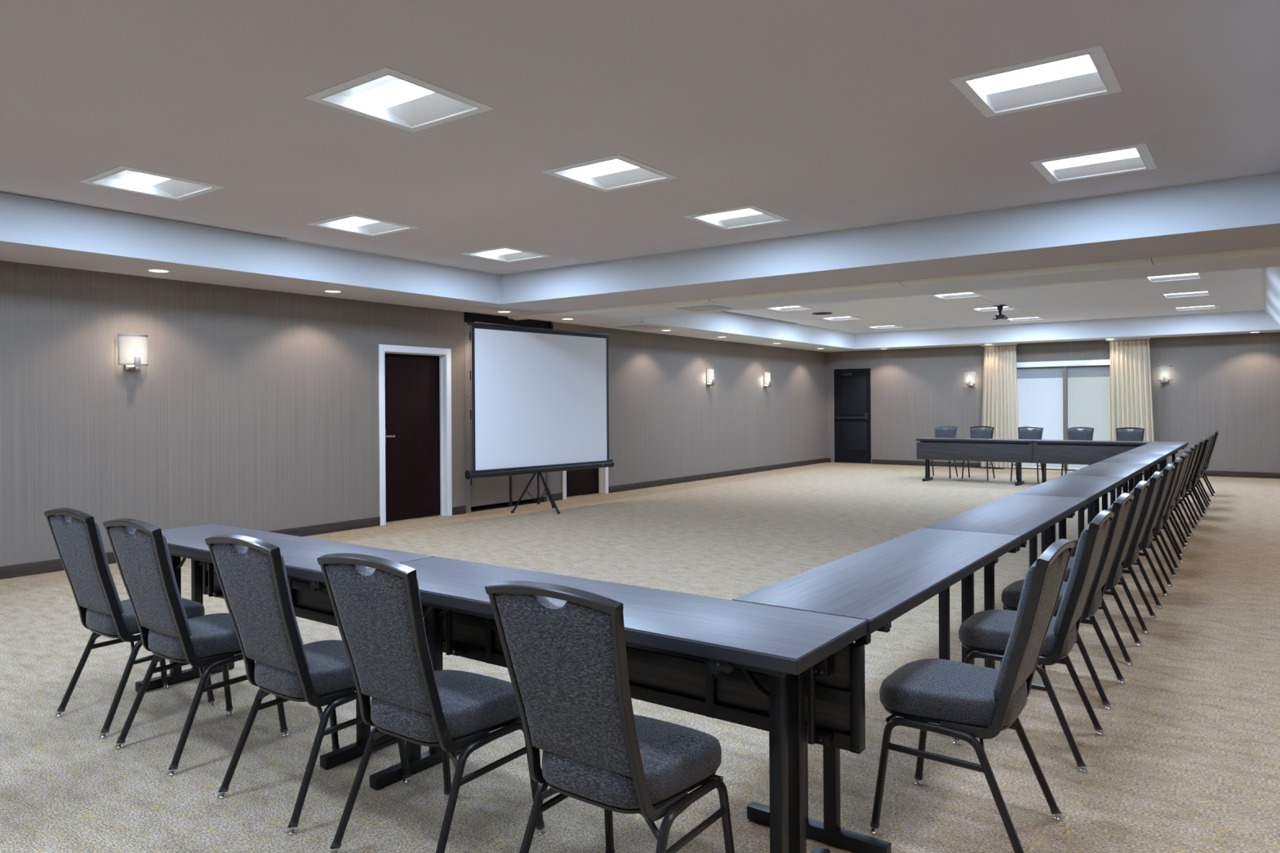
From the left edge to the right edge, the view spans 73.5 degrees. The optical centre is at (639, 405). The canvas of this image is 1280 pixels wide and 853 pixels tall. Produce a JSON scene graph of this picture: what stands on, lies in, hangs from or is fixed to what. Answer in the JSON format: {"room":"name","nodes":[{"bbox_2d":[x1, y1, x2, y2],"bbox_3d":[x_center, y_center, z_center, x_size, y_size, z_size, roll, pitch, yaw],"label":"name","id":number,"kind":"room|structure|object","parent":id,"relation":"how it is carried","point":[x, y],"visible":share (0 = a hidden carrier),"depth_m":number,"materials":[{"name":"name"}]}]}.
{"room":"conference room","nodes":[
{"label":"conference room","id":0,"kind":"room"},
{"bbox_2d":[0,260,826,566],"bbox_3d":[-1.874,-0.115,11.750,0.220,3.000,21.420,0,0,36],"label":"wall","id":1,"kind":"structure","parent":0,"point":[251,408],"depth_m":8.71,"materials":[{"name":"paint"}]},
{"bbox_2d":[117,333,148,370],"bbox_3d":[-4.565,-0.480,7.746,0.130,0.325,0.254,0,0,36],"label":"wall lamp","id":2,"kind":"object","parent":1,"relation":"attached to","point":[132,348],"visible":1,"depth_m":7.70,"materials":[{"name":"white glass"}]},
{"bbox_2d":[0,457,826,579],"bbox_3d":[-1.829,1.333,11.602,0.012,0.104,21.220,0,0,36],"label":"baseboard","id":3,"kind":"structure","parent":1,"relation":"attached to","point":[55,565],"depth_m":9.73,"materials":[{"name":"brown wood"}]},
{"bbox_2d":[377,344,452,525],"bbox_3d":[-2.793,0.339,10.459,0.233,2.107,1.088,0,0,36],"label":"door","id":4,"kind":"structure","parent":1,"relation":"in","point":[415,383],"depth_m":10.52,"materials":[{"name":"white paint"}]},
{"bbox_2d":[464,311,552,513],"bbox_3d":[-1.821,0.088,11.742,0.272,2.594,1.653,0,0,36],"label":"wall","id":5,"kind":"structure","parent":1,"relation":"attached to","point":[502,491],"depth_m":11.41,"materials":[{"name":"black paint"}]},
{"bbox_2d":[562,466,608,499],"bbox_3d":[-0.910,0.324,13.055,0.233,2.107,1.075,0,0,36],"label":"door","id":6,"kind":"structure","parent":1,"relation":"in","point":[588,481],"depth_m":13.16,"materials":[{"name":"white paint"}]},
{"bbox_2d":[706,368,715,386],"bbox_3d":[1.314,-0.528,15.847,0.130,0.325,0.254,0,0,36],"label":"wall lamp","id":7,"kind":"object","parent":1,"relation":"attached to","point":[710,381],"visible":1,"depth_m":15.79,"materials":[{"name":"white glass"}]},
{"bbox_2d":[763,371,771,387],"bbox_3d":[2.635,-0.538,17.668,0.130,0.325,0.254,0,0,36],"label":"wall lamp","id":8,"kind":"object","parent":1,"relation":"attached to","point":[767,381],"visible":1,"depth_m":17.61,"materials":[{"name":"white glass"}]},
{"bbox_2d":[0,0,1279,351],"bbox_3d":[2.035,-1.544,8.782,10.007,0.626,21.620,0,0,36],"label":"ceiling","id":9,"kind":"structure","parent":0,"point":[844,121],"depth_m":5.35,"materials":[{"name":"paint"}]},
{"bbox_2d":[0,189,286,239],"bbox_3d":[-4.714,-1.529,5.920,0.072,0.008,4.900,0,0,36],"label":"ceiling vent","id":10,"kind":"object","parent":9,"relation":"in","point":[1,191],"visible":1,"depth_m":6.84,"materials":[{"name":"grey metal"}]},
{"bbox_2d":[78,164,225,200],"bbox_3d":[-3.390,-1.565,5.966,0.650,0.063,0.684,0,0,36],"label":"ceiling light","id":11,"kind":"object","parent":9,"relation":"attached to","point":[121,177],"visible":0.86,"depth_m":6.03,"materials":[{"name":"white plastic"}]},
{"bbox_2d":[146,268,171,272],"bbox_3d":[-4.231,-1.185,7.536,0.192,0.007,0.192,0,0,36],"label":"recessed light","id":12,"kind":"object","parent":9,"relation":"in","point":[157,270],"visible":1,"depth_m":7.52,"materials":[{"name":"white glass"}]},
{"bbox_2d":[323,289,342,293],"bbox_3d":[-3.207,-1.193,8.956,0.192,0.007,0.192,0,0,36],"label":"recessed light","id":13,"kind":"object","parent":9,"relation":"in","point":[326,291],"visible":1,"depth_m":8.92,"materials":[{"name":"white"}]},
{"bbox_2d":[306,213,420,236],"bbox_3d":[-2.375,-1.573,7.373,0.650,0.063,0.684,0,0,36],"label":"ceiling light","id":14,"kind":"object","parent":9,"relation":"attached to","point":[351,223],"visible":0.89,"depth_m":7.45,"materials":[{"name":"white plastic"}]},
{"bbox_2d":[303,66,494,132],"bbox_3d":[-1.225,-1.578,4.395,0.650,0.063,0.684,0,0,36],"label":"ceiling light","id":15,"kind":"object","parent":9,"relation":"attached to","point":[385,95],"visible":0.88,"depth_m":4.44,"materials":[{"name":"white plastic"}]},
{"bbox_2d":[496,311,511,312],"bbox_3d":[-1.744,-1.205,11.007,0.192,0.007,0.192,0,0,36],"label":"recessed light","id":16,"kind":"object","parent":9,"relation":"in","point":[496,311],"visible":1,"depth_m":10.97,"materials":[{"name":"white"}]},
{"bbox_2d":[459,246,552,262],"bbox_3d":[-1.377,-1.581,8.842,0.650,0.063,0.684,0,0,36],"label":"ceiling light","id":17,"kind":"object","parent":9,"relation":"attached to","point":[504,254],"visible":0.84,"depth_m":8.93,"materials":[{"name":"white plastic"}]},
{"bbox_2d":[540,153,679,191],"bbox_3d":[-0.197,-1.586,5.786,0.650,0.063,0.684,0,0,36],"label":"ceiling light","id":18,"kind":"object","parent":9,"relation":"attached to","point":[615,171],"visible":0.87,"depth_m":5.85,"materials":[{"name":"white plastic"}]},
{"bbox_2d":[617,324,666,329],"bbox_3d":[0.039,-1.221,13.395,0.504,0.004,0.664,0,0,36],"label":"ceiling access panel","id":19,"kind":"object","parent":9,"relation":"attached to","point":[638,326],"visible":1,"depth_m":13.40,"materials":[{"name":"paint"}]},
{"bbox_2d":[677,305,732,311],"bbox_3d":[0.810,-1.223,10.797,0.564,0.004,0.464,0,0,36],"label":"ceiling access panel","id":20,"kind":"object","parent":9,"relation":"attached to","point":[706,308],"visible":1,"depth_m":10.75,"materials":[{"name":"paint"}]},
{"bbox_2d":[683,204,791,230],"bbox_3d":[0.821,-1.594,7.179,0.650,0.063,0.684,0,0,36],"label":"ceiling light","id":21,"kind":"object","parent":9,"relation":"attached to","point":[747,215],"visible":0.88,"depth_m":7.26,"materials":[{"name":"white plastic"}]},
{"bbox_2d":[720,311,796,323],"bbox_3d":[1.902,-1.582,15.037,0.072,0.008,3.830,0,0,36],"label":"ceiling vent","id":22,"kind":"object","parent":9,"relation":"in","point":[720,311],"visible":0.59,"depth_m":15.32,"materials":[{"name":"grey metal"}]},
{"bbox_2d":[763,305,815,311],"bbox_3d":[2.438,-1.612,13.963,0.650,0.063,0.684,0,0,36],"label":"ceiling light","id":23,"kind":"object","parent":9,"relation":"attached to","point":[791,308],"visible":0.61,"depth_m":14.09,"materials":[{"name":"white plastic"}]},
{"bbox_2d":[812,311,831,315],"bbox_3d":[3.143,-1.589,14.798,0.340,0.010,0.340,0,0,36],"label":"ceiling vent","id":24,"kind":"object","parent":9,"relation":"in","point":[821,313],"visible":1,"depth_m":14.82,"materials":[{"name":"grey metal"}]},
{"bbox_2d":[817,315,864,320],"bbox_3d":[3.677,-1.622,15.670,0.650,0.063,0.684,0,0,36],"label":"ceiling light","id":25,"kind":"object","parent":9,"relation":"attached to","point":[839,317],"visible":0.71,"depth_m":15.79,"materials":[{"name":"white plastic"}]},
{"bbox_2d":[864,324,906,328],"bbox_3d":[5.010,-1.633,17.508,0.650,0.063,0.684,0,0,36],"label":"ceiling light","id":26,"kind":"object","parent":9,"relation":"attached to","point":[884,326],"visible":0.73,"depth_m":17.65,"materials":[{"name":"white plastic"}]},
{"bbox_2d":[507,246,1279,319],"bbox_3d":[2.149,-1.213,8.919,9.587,0.037,0.226,0,0,36],"label":"beam","id":27,"kind":"structure","parent":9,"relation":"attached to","point":[1273,250],"depth_m":8.27,"materials":[{"name":"white paint"}]},
{"bbox_2d":[928,290,986,299],"bbox_3d":[4.606,-1.625,12.439,0.650,0.063,0.684,0,0,36],"label":"ceiling light","id":28,"kind":"object","parent":9,"relation":"attached to","point":[965,294],"visible":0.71,"depth_m":12.55,"materials":[{"name":"white plastic"}]},
{"bbox_2d":[975,296,999,305],"bbox_3d":[5.331,-1.601,13.148,0.030,0.012,1.360,0,0,36],"label":"cable raceway","id":29,"kind":"object","parent":9,"relation":"attached to","point":[976,296],"visible":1,"depth_m":13.10,"materials":[{"name":"white plastic"}]},
{"bbox_2d":[968,305,1019,311],"bbox_3d":[5.886,-1.635,14.253,0.650,0.063,0.684,0,0,36],"label":"ceiling light","id":30,"kind":"object","parent":9,"relation":"attached to","point":[1008,307],"visible":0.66,"depth_m":14.37,"materials":[{"name":"white plastic"}]},
{"bbox_2d":[980,343,1018,467],"bbox_3d":[7.449,0.004,17.765,0.770,2.555,0.114,0,0,36],"label":"curtain","id":31,"kind":"object","parent":9,"relation":"hanging from","point":[1000,396],"visible":0.79,"depth_m":17.75,"materials":[{"name":"fabric"}]},
{"bbox_2d":[992,304,1008,319],"bbox_3d":[5.780,-1.493,13.771,0.219,0.235,0.184,0,0,36],"label":"projector mount","id":32,"kind":"object","parent":9,"relation":"attached to","point":[1000,316],"visible":1,"depth_m":13.74,"materials":[{"name":"grey metal"}]},
{"bbox_2d":[1005,315,1047,321],"bbox_3d":[7.202,-1.646,16.016,0.650,0.063,0.684,0,0,36],"label":"ceiling light","id":33,"kind":"object","parent":9,"relation":"attached to","point":[1038,317],"visible":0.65,"depth_m":16.14,"materials":[{"name":"white plastic"}]},
{"bbox_2d":[949,44,1122,117],"bbox_3d":[1.951,-1.599,4.209,0.650,0.063,0.684,0,0,36],"label":"ceiling light","id":34,"kind":"object","parent":9,"relation":"attached to","point":[1085,73],"visible":1,"depth_m":4.25,"materials":[{"name":"white plastic"}]},
{"bbox_2d":[1029,142,1156,183],"bbox_3d":[2.982,-1.607,5.629,0.650,0.063,0.684,0,0,36],"label":"ceiling light","id":35,"kind":"object","parent":9,"relation":"attached to","point":[1138,157],"visible":0.98,"depth_m":5.69,"materials":[{"name":"white plastic"}]},
{"bbox_2d":[1106,337,1154,441],"bbox_3d":[9.365,-0.007,16.373,0.814,2.555,0.105,0,0,36],"label":"curtain","id":36,"kind":"object","parent":9,"relation":"hanging from","point":[1131,388],"visible":0.7,"depth_m":16.37,"materials":[{"name":"fabric"}]},
{"bbox_2d":[1142,272,1206,282],"bbox_3d":[6.705,-1.637,10.767,0.650,0.063,0.684,0,0,36],"label":"ceiling light","id":37,"kind":"object","parent":9,"relation":"attached to","point":[1198,275],"visible":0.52,"depth_m":10.90,"materials":[{"name":"white plastic"}]},
{"bbox_2d":[1158,289,1213,298],"bbox_3d":[7.965,-1.647,12.496,0.650,0.063,0.684,0,0,36],"label":"ceiling light","id":38,"kind":"object","parent":9,"relation":"attached to","point":[1209,292],"visible":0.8,"depth_m":12.60,"materials":[{"name":"white plastic"}]},
{"bbox_2d":[1171,304,1220,311],"bbox_3d":[9.271,-1.658,14.304,0.650,0.063,0.684,0,0,36],"label":"ceiling light","id":39,"kind":"object","parent":9,"relation":"attached to","point":[1210,306],"visible":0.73,"depth_m":14.41,"materials":[{"name":"white plastic"}]},
{"bbox_2d":[0,462,1279,852],"bbox_3d":[1.982,1.423,8.727,10.057,0.120,21.440,0,0,36],"label":"floor","id":40,"kind":"structure","parent":0,"point":[1186,759],"depth_m":3.76,"materials":[{"name":"carpet"}]},
{"bbox_2d":[44,507,215,738],"bbox_3d":[-2.316,0.919,3.901,0.467,0.954,0.546,0,0,35],"label":"banquet chair","id":41,"kind":"object","parent":40,"relation":"on","point":[77,539],"visible":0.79,"depth_m":3.73,"materials":[{"name":"fabric"}]},
{"bbox_2d":[102,518,288,776],"bbox_3d":[-1.824,0.916,3.532,0.467,0.954,0.546,0,0,36],"label":"banquet chair","id":42,"kind":"object","parent":40,"relation":"on","point":[140,550],"visible":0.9,"depth_m":3.38,"materials":[{"name":"black fabric"}]},
{"bbox_2d":[135,524,434,769],"bbox_3d":[-1.721,1.015,3.936,1.795,0.755,0.476,0,0,36],"label":"table","id":43,"kind":"object","parent":40,"relation":"on","point":[310,598],"visible":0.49,"depth_m":3.99,"materials":[{"name":"grey laminate"}]},
{"bbox_2d":[204,534,411,835],"bbox_3d":[-1.187,0.913,3.082,0.467,0.954,0.546,0,0,36],"label":"banquet chair","id":44,"kind":"object","parent":40,"relation":"on","point":[254,584],"visible":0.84,"depth_m":2.92,"materials":[{"name":"black fabric"}]},
{"bbox_2d":[316,553,545,852],"bbox_3d":[-0.649,0.909,2.691,0.467,0.954,0.546,0,0,36],"label":"banquet chair","id":45,"kind":"object","parent":40,"relation":"on","point":[379,615],"visible":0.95,"depth_m":2.55,"materials":[{"name":"black fabric"}]},
{"bbox_2d":[465,321,614,514],"bbox_3d":[-1.167,0.184,11.195,0.558,2.395,2.526,0,0,42],"label":"projection screen","id":46,"kind":"object","parent":40,"relation":"on","point":[540,396],"visible":1,"depth_m":11.14,"materials":[{"name":"white fabric"}]},
{"bbox_2d":[484,580,734,852],"bbox_3d":[-0.065,0.906,2.270,0.467,0.954,0.546,0,0,36],"label":"banquet chair","id":47,"kind":"object","parent":40,"relation":"on","point":[567,664],"visible":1,"depth_m":2.12,"materials":[{"name":"black fabric"}]},
{"bbox_2d":[368,556,866,852],"bbox_3d":[-0.232,1.006,2.855,1.875,0.755,0.476,0,0,36],"label":"table","id":48,"kind":"object","parent":40,"relation":"on","point":[797,677],"visible":0.69,"depth_m":2.52,"materials":[{"name":"grey laminate"}]},
{"bbox_2d":[732,528,1021,852],"bbox_3d":[1.052,0.997,3.411,0.476,0.755,1.927,0,0,36],"label":"table","id":49,"kind":"object","parent":40,"relation":"on","point":[877,584],"visible":0.62,"depth_m":3.01,"materials":[{"name":"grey laminate"}]},
{"bbox_2d":[924,426,958,479],"bbox_3d":[5.574,0.854,15.829,0.467,0.954,0.546,0,0,36],"label":"banquet chair","id":50,"kind":"object","parent":40,"relation":"on","point":[940,432],"visible":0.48,"depth_m":15.95,"materials":[{"name":"black fabric"}]},
{"bbox_2d":[869,538,1075,852],"bbox_3d":[1.085,0.898,2.789,0.546,0.954,0.467,0,0,36],"label":"banquet chair","id":51,"kind":"object","parent":40,"relation":"on","point":[968,702],"visible":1,"depth_m":2.67,"materials":[{"name":"black fabric"}]},
{"bbox_2d":[915,437,1037,485],"bbox_3d":[5.796,0.954,14.807,1.905,0.755,0.476,0,0,36],"label":"table","id":52,"kind":"object","parent":40,"relation":"on","point":[1019,451],"visible":0.99,"depth_m":14.59,"materials":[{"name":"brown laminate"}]},
{"bbox_2d":[961,426,995,480],"bbox_3d":[6.100,0.851,15.447,0.467,0.954,0.546,0,0,36],"label":"banquet chair","id":53,"kind":"object","parent":40,"relation":"on","point":[975,433],"visible":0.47,"depth_m":15.57,"materials":[{"name":"black fabric"}]},
{"bbox_2d":[923,493,1088,668],"bbox_3d":[2.187,0.988,4.975,0.476,0.755,1.927,0,0,36],"label":"table","id":54,"kind":"object","parent":40,"relation":"on","point":[1026,516],"visible":0.52,"depth_m":4.76,"materials":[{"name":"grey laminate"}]},
{"bbox_2d":[1009,426,1043,483],"bbox_3d":[6.763,0.847,14.965,0.467,0.954,0.546,0,0,36],"label":"banquet chair","id":55,"kind":"object","parent":40,"relation":"on","point":[1036,433],"visible":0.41,"depth_m":15.09,"materials":[{"name":"black fabric"}]},
{"bbox_2d":[951,510,1114,773],"bbox_3d":[1.613,0.894,3.508,0.546,0.954,0.467,0,0,36],"label":"banquet chair","id":56,"kind":"object","parent":40,"relation":"on","point":[987,633],"visible":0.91,"depth_m":3.35,"materials":[{"name":"black fabric"}]},
{"bbox_2d":[999,493,1133,710],"bbox_3d":[2.065,0.890,4.159,0.546,0.954,0.467,0,0,37],"label":"banquet chair","id":57,"kind":"object","parent":40,"relation":"on","point":[1011,594],"visible":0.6,"depth_m":4.00,"materials":[{"name":"black fabric"}]},
{"bbox_2d":[1014,475,1125,553],"bbox_3d":[3.305,0.979,6.517,0.476,0.755,1.873,0,0,36],"label":"table","id":58,"kind":"object","parent":40,"relation":"on","point":[1091,487],"visible":0.41,"depth_m":6.36,"materials":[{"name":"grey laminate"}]},
{"bbox_2d":[1061,426,1093,475],"bbox_3d":[7.407,0.844,14.498,0.467,0.954,0.546,0,0,36],"label":"banquet chair","id":59,"kind":"object","parent":40,"relation":"on","point":[1074,433],"visible":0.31,"depth_m":14.64,"materials":[{"name":"black fabric"}]},
{"bbox_2d":[1032,439,1151,483],"bbox_3d":[7.243,0.945,13.758,1.655,0.755,0.476,0,0,36],"label":"table","id":60,"kind":"object","parent":40,"relation":"on","point":[1046,451],"visible":0.59,"depth_m":13.70,"materials":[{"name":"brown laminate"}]},
{"bbox_2d":[1063,480,1149,666],"bbox_3d":[2.523,0.886,4.797,0.546,0.954,0.467,0,0,36],"label":"banquet chair","id":61,"kind":"object","parent":40,"relation":"on","point":[1140,491],"visible":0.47,"depth_m":4.58,"materials":[{"name":"black fabric"}]},
{"bbox_2d":[1064,462,1149,524],"bbox_3d":[4.409,0.970,8.037,0.476,0.755,1.875,0,0,36],"label":"table","id":62,"kind":"object","parent":40,"relation":"on","point":[1127,470],"visible":0.43,"depth_m":7.84,"materials":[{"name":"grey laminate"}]},
{"bbox_2d":[1070,471,1163,634],"bbox_3d":[2.973,0.882,5.410,0.546,0.954,0.467,0,0,36],"label":"banquet chair","id":63,"kind":"object","parent":40,"relation":"on","point":[1154,481],"visible":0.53,"depth_m":5.19,"materials":[{"name":"black fabric"}]},
{"bbox_2d":[1115,427,1144,479],"bbox_3d":[8.010,0.840,14.061,0.467,0.954,0.546,0,0,36],"label":"banquet chair","id":64,"kind":"object","parent":40,"relation":"on","point":[1122,434],"visible":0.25,"depth_m":14.20,"materials":[{"name":"black fabric"}]},
{"bbox_2d":[1099,453,1166,498],"bbox_3d":[5.513,0.961,9.559,0.476,0.755,1.875,0,0,36],"label":"table","id":65,"kind":"object","parent":40,"relation":"on","point":[1151,459],"visible":0.38,"depth_m":9.44,"materials":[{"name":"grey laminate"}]},
{"bbox_2d":[1123,446,1178,482],"bbox_3d":[6.617,0.952,11.081,0.476,0.755,1.875,0,0,36],"label":"table","id":66,"kind":"object","parent":40,"relation":"on","point":[1169,451],"visible":0.36,"depth_m":10.98,"materials":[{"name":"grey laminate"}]},
{"bbox_2d":[1133,463,1174,608],"bbox_3d":[3.436,0.879,6.037,0.546,0.954,0.467,0,0,36],"label":"banquet chair","id":67,"kind":"object","parent":40,"relation":"on","point":[1167,472],"visible":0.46,"depth_m":5.81,"materials":[{"name":"black"}]},
{"bbox_2d":[1140,441,1188,492],"bbox_3d":[7.718,0.943,12.598,0.476,0.755,1.865,0,0,36],"label":"table","id":68,"kind":"object","parent":40,"relation":"on","point":[1181,445],"visible":0.35,"depth_m":12.48,"materials":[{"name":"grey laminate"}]},
{"bbox_2d":[1146,457,1182,586],"bbox_3d":[3.909,0.875,6.695,0.546,0.954,0.467,0,0,35],"label":"banquet chair","id":69,"kind":"object","parent":40,"relation":"on","point":[1177,463],"visible":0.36,"depth_m":6.47,"materials":[{"name":"black"}]},
{"bbox_2d":[1155,452,1188,570],"bbox_3d":[4.356,0.871,7.322,0.546,0.954,0.467,0,0,36],"label":"banquet chair","id":70,"kind":"object","parent":40,"relation":"on","point":[1184,455],"visible":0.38,"depth_m":7.10,"materials":[{"name":"black"}]},
{"bbox_2d":[1164,448,1191,556],"bbox_3d":[4.798,0.868,7.965,0.546,0.954,0.467,0,0,36],"label":"banquet chair","id":71,"kind":"object","parent":40,"relation":"on","point":[1188,451],"visible":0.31,"depth_m":7.83,"materials":[{"name":"black"}]},
{"bbox_2d":[1170,444,1195,545],"bbox_3d":[5.226,0.864,8.569,0.546,0.954,0.467,0,0,36],"label":"banquet chair","id":72,"kind":"object","parent":40,"relation":"on","point":[1193,447],"visible":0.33,"depth_m":8.35,"materials":[{"name":"black"}]},
{"bbox_2d":[1175,441,1199,535],"bbox_3d":[5.654,0.861,9.159,0.546,0.954,0.467,0,0,37],"label":"banquet chair","id":73,"kind":"object","parent":40,"relation":"on","point":[1197,444],"visible":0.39,"depth_m":8.94,"materials":[{"name":"black"}]},
{"bbox_2d":[1181,439,1204,526],"bbox_3d":[6.107,0.857,9.770,0.546,0.954,0.467,0,0,36],"label":"banquet chair","id":74,"kind":"object","parent":40,"relation":"on","point":[1202,442],"visible":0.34,"depth_m":9.54,"materials":[{"name":"black fabric"}]},
{"bbox_2d":[1186,437,1209,519],"bbox_3d":[6.558,0.854,10.357,0.546,0.954,0.467,0,0,36],"label":"banquet chair","id":75,"kind":"object","parent":40,"relation":"on","point":[1194,481],"visible":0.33,"depth_m":10.13,"materials":[{"name":"black fabric"}]},
{"bbox_2d":[1190,435,1213,512],"bbox_3d":[7.000,0.850,10.975,0.546,0.954,0.467,0,0,36],"label":"banquet chair","id":76,"kind":"object","parent":40,"relation":"on","point":[1211,437],"visible":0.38,"depth_m":10.80,"materials":[{"name":"black"}]},
{"bbox_2d":[1196,433,1215,506],"bbox_3d":[7.450,0.846,11.595,0.546,0.954,0.467,0,0,35],"label":"banquet chair","id":77,"kind":"object","parent":40,"relation":"on","point":[1212,434],"visible":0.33,"depth_m":11.37,"materials":[{"name":"black fabric"}]},
{"bbox_2d":[1200,430,1218,497],"bbox_3d":[8.193,0.840,12.618,0.546,0.954,0.467,0,0,36],"label":"banquet chair","id":78,"kind":"object","parent":40,"relation":"on","point":[1206,466],"visible":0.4,"depth_m":12.38,"materials":[{"name":"black fabric"}]},
{"bbox_2d":[826,332,1279,472],"bbox_3d":[8.326,-0.189,17.457,10.027,3.000,0.200,0,0,36],"label":"wall","id":79,"kind":"structure","parent":0,"point":[1228,384],"depth_m":16.24,"materials":[{"name":"paint"}]},
{"bbox_2d":[832,367,871,463],"bbox_3d":[4.937,0.235,19.881,0.940,2.197,0.262,0,0,36],"label":"door","id":80,"kind":"structure","parent":79,"relation":"in","point":[851,387],"depth_m":19.83,"materials":[{"name":"black metal"}]},
{"bbox_2d":[964,371,976,386],"bbox_3d":[7.008,-0.568,18.208,0.254,0.325,0.130,0,0,36],"label":"wall lamp","id":81,"kind":"object","parent":79,"relation":"attached to","point":[970,377],"visible":1,"depth_m":18.17,"materials":[{"name":"white glass"}]},
{"bbox_2d":[826,457,1279,479],"bbox_3d":[8.282,1.260,17.367,9.607,0.104,0.012,0,0,36],"label":"baseboard","id":82,"kind":"structure","parent":79,"relation":"attached to","point":[1208,473],"depth_m":18.16,"materials":[{"name":"brown wood"}]},
{"bbox_2d":[1000,359,1111,471],"bbox_3d":[8.500,0.208,17.228,2.420,2.205,0.170,0,0,36],"label":"window","id":83,"kind":"structure","parent":79,"relation":"in","point":[1055,397],"depth_m":17.19,"materials":[{"name":"white glass"}]},
{"bbox_2d":[1017,368,1062,439],"bbox_3d":[8.054,0.168,17.572,1.126,1.910,0.010,0,0,36],"label":"roller shade","id":84,"kind":"object","parent":83,"relation":"attached to","point":[1039,390],"depth_m":17.47,"materials":[{"name":"white fabric"}]},
{"bbox_2d":[1066,366,1111,440],"bbox_3d":[8.996,0.163,16.888,1.049,1.910,0.010,0,0,36],"label":"roller shade","id":85,"kind":"object","parent":83,"relation":"attached to","point":[1088,388],"depth_m":16.95,"materials":[{"name":"white fabric"}]},
{"bbox_2d":[1156,365,1173,382],"bbox_3d":[9.873,-0.585,16.129,0.254,0.325,0.130,0,0,36],"label":"wall lamp","id":86,"kind":"object","parent":79,"relation":"attached to","point":[1164,373],"visible":1,"depth_m":16.09,"materials":[{"name":"white glass"}]},
{"label":"outside","id":87,"kind":"structure","parent":0,"visible":0},
{"bbox_2d":[1012,462,1090,471],"bbox_3d":[12.007,1.413,21.641,22.000,0.140,10.880,0,0,36],"label":"patio","id":88,"kind":"structure","parent":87,"point":[1023,464],"depth_m":19.43,"materials":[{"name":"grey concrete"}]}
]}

